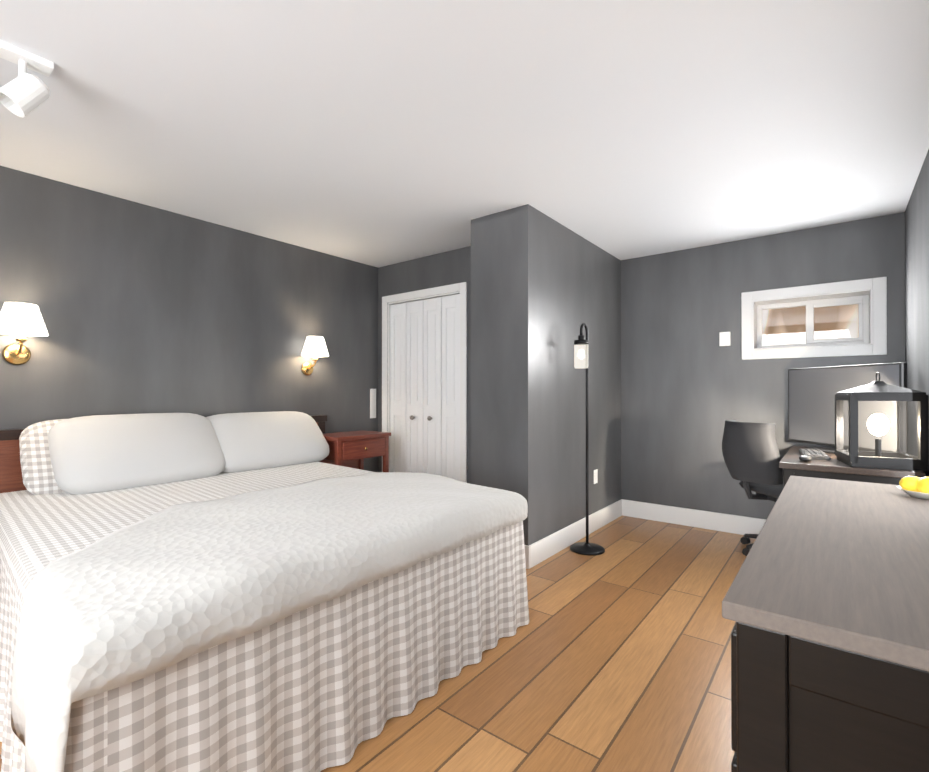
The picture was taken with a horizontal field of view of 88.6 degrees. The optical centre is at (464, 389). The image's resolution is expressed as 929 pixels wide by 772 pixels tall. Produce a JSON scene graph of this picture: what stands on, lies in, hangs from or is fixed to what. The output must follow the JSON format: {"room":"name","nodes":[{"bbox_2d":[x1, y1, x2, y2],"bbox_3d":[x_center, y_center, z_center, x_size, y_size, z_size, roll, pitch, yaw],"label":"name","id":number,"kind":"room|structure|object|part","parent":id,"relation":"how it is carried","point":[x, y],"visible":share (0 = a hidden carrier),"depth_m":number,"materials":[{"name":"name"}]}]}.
{"room":"bedroom","nodes":[
{"label":"bedroom","id":0,"kind":"room"},
{"bbox_2d":[0,166,377,471],"bbox_3d":[-2.047,-0.022,3.439,0.250,2.400,6.490,0,0,38],"label":"wall","id":1,"kind":"structure","parent":0,"point":[143,309],"depth_m":3.26,"materials":[{"name":"grey paint"}]},
{"bbox_2d":[0,302,48,364],"bbox_3d":[-2.407,-0.298,2.586,0.231,0.325,0.224,0,0,38],"label":"sconce","id":2,"kind":"object","parent":1,"relation":"attached to","point":[21,320],"visible":1,"depth_m":2.56,"materials":[{"name":"white fabric"}]},
{"bbox_3d":[-2.405,-0.381,2.584,0.224,0.160,0.224,0,0,38],"label":"lamp shade","id":3,"kind":"part","parent":2,"relation":"part of","materials":[{"name":"white fabric"}]},
{"bbox_2d":[301,336,328,375],"bbox_3d":[-1.269,-0.281,4.045,0.231,0.325,0.224,0,0,38],"label":"sconce","id":4,"kind":"object","parent":1,"relation":"attached to","point":[315,347],"visible":1,"depth_m":3.99,"materials":[{"name":"white fabric"}]},
{"bbox_3d":[-1.266,-0.364,4.043,0.224,0.160,0.224,0,0,38],"label":"lamp shade","id":5,"kind":"part","parent":4,"relation":"part of","materials":[{"name":"white fabric"}]},
{"bbox_2d":[370,389,375,417],"bbox_3d":[-0.905,0.140,4.689,0.011,0.277,0.064,0,0,38],"label":"switch plate","id":6,"kind":"object","parent":1,"relation":"attached to","point":[372,403],"visible":1,"depth_m":4.69,"materials":[{"name":"white plastic"}]},
{"bbox_2d":[0,516,755,771],"bbox_3d":[-0.011,1.225,2.605,4.480,0.100,7.690,0,0,38],"label":"floor","id":7,"kind":"structure","parent":0,"point":[615,656],"depth_m":1.92,"materials":[{"name":"brown wood"}]},
{"bbox_2d":[0,411,528,771],"bbox_3d":[-1.043,0.662,2.557,2.383,1.026,2.360,0,0,38],"label":"bed","id":8,"kind":"object","parent":7,"relation":"on","point":[241,592],"visible":1,"depth_m":1.56,"materials":[{"name":"grey fabric"}]},
{"bbox_2d":[47,413,225,494],"bbox_3d":[-1.912,0.361,2.855,0.435,0.421,0.883,0,0,38],"label":"pillow","id":9,"kind":"object","parent":8,"relation":"on","point":[94,454],"depth_m":2.70,"materials":[{"name":"grey fabric"}]},
{"bbox_3d":[-1.955,0.700,3.269,0.068,0.955,2.360,0,0,38],"label":"headboard","id":10,"kind":"part","parent":8,"relation":"part of","materials":[{"name":"brown wood"}]},
{"bbox_2d":[206,411,328,472],"bbox_3d":[-1.445,0.369,3.501,0.428,0.395,0.928,0,0,38],"label":"pillow","id":11,"kind":"object","parent":8,"relation":"on","point":[250,441],"depth_m":3.36,"materials":[{"name":"grey fabric"}]},
{"bbox_2d":[319,430,390,471],"bbox_3d":[-0.973,0.781,4.094,0.404,0.800,0.580,0,0,38],"label":"nightstand","id":12,"kind":"object","parent":7,"relation":"on","point":[352,449],"visible":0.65,"depth_m":4.00,"materials":[{"name":"brown wood"}]},
{"bbox_2d":[570,323,604,555],"bbox_3d":[0.894,0.348,3.492,0.250,1.661,0.276,0,0,38],"label":"floor lamp","id":13,"kind":"object","parent":7,"relation":"on","point":[587,547],"visible":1,"depth_m":3.49,"materials":[{"name":"black metal"}]},
{"bbox_3d":[0.840,-0.252,3.426,0.048,0.072,0.048,0,0,38],"label":"bulb","id":14,"kind":"part","parent":13,"relation":"part of","materials":[{"name":"beige glass"}]},
{"bbox_2d":[722,420,783,555],"bbox_3d":[2.205,0.703,3.389,0.657,0.949,0.655,0,0,38],"label":"office chair","id":15,"kind":"object","parent":7,"relation":"on","point":[751,455],"visible":0.54,"depth_m":3.24,"materials":[{"name":"black plastic"}]},
{"bbox_3d":[2.019,0.433,3.365,0.395,0.410,0.386,0,0,38],"label":"backrest","id":16,"kind":"part","parent":15,"relation":"part of","materials":[{"name":"grey fabric"}]},
{"bbox_3d":[2.269,0.803,3.398,0.570,0.749,0.561,0,0,38],"label":"frame","id":17,"kind":"part","parent":15,"relation":"part of","materials":[{"name":"black plastic"}]},
{"bbox_3d":[2.274,0.703,3.399,0.551,0.090,0.550,0,0,38],"label":"seat","id":18,"kind":"part","parent":15,"relation":"part of","materials":[{"name":"grey fabric"}]},
{"bbox_2d":[722,476,928,771],"bbox_3d":[1.067,0.758,1.215,0.527,0.820,1.480,0,0,38],"label":"dresser","id":19,"kind":"object","parent":7,"relation":"on","point":[825,604],"visible":1,"depth_m":0.75,"materials":[{"name":"black wood"}]},
{"bbox_2d":[897,476,928,498],"bbox_3d":[1.500,0.315,1.538,0.156,0.067,0.156,0,0,38],"label":"dish","id":20,"kind":"object","parent":19,"relation":"on","point":[915,486],"visible":1,"depth_m":1.55,"materials":[{"name":"white ceramic"}]},
{"bbox_2d":[779,445,925,485],"bbox_3d":[2.419,0.801,3.023,0.620,0.750,1.095,0,0,38],"label":"desk","id":21,"kind":"object","parent":7,"relation":"on","point":[791,463],"visible":0.21,"depth_m":2.66,"materials":[{"name":"grey wood"}]},
{"bbox_2d":[799,455,811,461],"bbox_3d":[2.013,0.408,2.812,0.064,0.034,0.110,0,0,38],"label":"mouse","id":22,"kind":"object","parent":21,"relation":"on","point":[806,458],"visible":1,"depth_m":2.78,"materials":[{"name":"white plastic"}]},
{"bbox_2d":[799,448,830,459],"bbox_3d":[2.239,0.414,3.054,0.120,0.024,0.400,0,0,30],"label":"keyboard","id":23,"kind":"object","parent":21,"relation":"on","point":[818,454],"visible":1,"depth_m":2.98,"materials":[{"name":"white plastic"}]},
{"bbox_2d":[788,362,907,453],"bbox_3d":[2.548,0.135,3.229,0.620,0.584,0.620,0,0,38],"label":"tv","id":24,"kind":"object","parent":21,"relation":"on","point":[812,392],"visible":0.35,"depth_m":3.25,"materials":[{"name":"black plastic"}]},
{"bbox_2d":[835,372,928,470],"bbox_3d":[2.322,0.163,2.674,0.324,0.522,0.324,0,0,26],"label":"lantern","id":25,"kind":"object","parent":21,"relation":"on","point":[878,425],"visible":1,"depth_m":2.59,"materials":[{"name":"black metal"}]},
{"bbox_3d":[2.322,0.199,2.674,0.094,0.125,0.096,0,0,38],"label":"bulb","id":26,"kind":"part","parent":25,"relation":"part of","materials":[{"name":"beige glass"}]},
{"bbox_2d":[378,246,470,483],"bbox_3d":[-0.226,-0.018,4.326,1.530,2.400,0.110,0,0,38],"label":"wall","id":27,"kind":"structure","parent":0,"point":[441,269],"depth_m":4.33,"materials":[{"name":"grey paint"}]},
{"bbox_2d":[382,282,466,482],"bbox_3d":[-0.363,0.134,4.423,1.051,2.098,0.126,0,0,38],"label":"trim","id":28,"kind":"structure","parent":27,"relation":"attached to","point":[389,300],"depth_m":4.25,"materials":[{"name":"white wood"}]},
{"bbox_2d":[390,294,459,480],"bbox_3d":[-0.389,0.172,4.389,0.875,1.998,0.091,0,0,38],"label":"bifold closet doors","id":29,"kind":"structure","parent":27,"relation":"in","point":[425,385],"depth_m":4.38,"materials":[{"name":"white wood"}]},
{"bbox_2d":[0,0,928,267],"bbox_3d":[-0.380,-1.278,2.144,4.480,0.100,6.490,0,0,38],"label":"ceiling","id":30,"kind":"structure","parent":0,"point":[378,133],"depth_m":2.13,"materials":[{"name":"white paint"}]},
{"bbox_2d":[0,40,53,117],"bbox_3d":[-1.622,-1.116,1.749,0.096,0.226,0.160,0,0,38],"label":"spotlight","id":31,"kind":"object","parent":30,"relation":"attached to","point":[24,93],"visible":1,"depth_m":1.74,"materials":[{"name":"white metal"}]},
{"bbox_2d":[471,204,620,545],"bbox_3d":[0.760,-0.019,3.960,0.475,2.400,1.715,0,0,38],"label":"wall","id":32,"kind":"structure","parent":0,"point":[544,287],"depth_m":3.38,"materials":[{"name":"grey paint"}]},
{"bbox_2d":[524,499,623,568],"bbox_3d":[0.942,1.105,3.791,0.015,0.150,1.710,0,0,38],"label":"baseboard","id":33,"kind":"structure","parent":32,"relation":"attached to","point":[541,550],"depth_m":3.57,"materials":[{"name":"white wood"}]},
{"bbox_2d":[594,469,597,483],"bbox_3d":[1.103,0.734,4.003,0.008,0.115,0.070,0,0,38],"label":"outlet","id":34,"kind":"object","parent":32,"relation":"attached to","point":[595,476],"visible":1,"depth_m":4.00,"materials":[{"name":"white plastic"}]},
{"bbox_2d":[621,212,904,519],"bbox_3d":[1.540,-0.016,4.598,3.980,2.400,0.250,0,0,38],"label":"wall","id":35,"kind":"structure","parent":0,"point":[689,385],"depth_m":4.01,"materials":[{"name":"grey paint"}]},
{"bbox_2d":[624,500,765,534],"bbox_3d":[2.235,1.105,3.879,1.945,0.150,0.019,0,0,38],"label":"baseboard","id":36,"kind":"structure","parent":35,"relation":"attached to","point":[729,523],"depth_m":4.08,"materials":[{"name":"white wood"}]},
{"bbox_2d":[719,332,730,345],"bbox_3d":[2.158,-0.417,3.945,0.080,0.115,0.022,0,0,38],"label":"light switch","id":37,"kind":"object","parent":35,"relation":"attached to","point":[724,338],"visible":0.94,"depth_m":3.94,"materials":[{"name":"white plastic"}]},
{"bbox_2d":[741,277,886,359],"bbox_3d":[2.673,-0.513,3.692,0.885,0.545,0.248,0,0,38],"label":"window","id":38,"kind":"structure","parent":35,"relation":"in","point":[868,296],"depth_m":3.62,"materials":[{"name":"white wood"}]},
{"bbox_2d":[905,149,928,476],"bbox_3d":[1.288,-0.033,0.837,0.250,2.400,6.490,0,0,38],"label":"wall","id":39,"kind":"structure","parent":0,"point":[917,284],"depth_m":2.79,"materials":[{"name":"grey paint"}]},
{"label":"outside","id":40,"kind":"structure","parent":0,"visible":0},
{"bbox_2d":[763,304,858,345],"bbox_3d":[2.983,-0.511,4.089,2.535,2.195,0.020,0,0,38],"label":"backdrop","id":41,"kind":"structure","parent":40,"point":[782,325],"depth_m":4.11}
]}

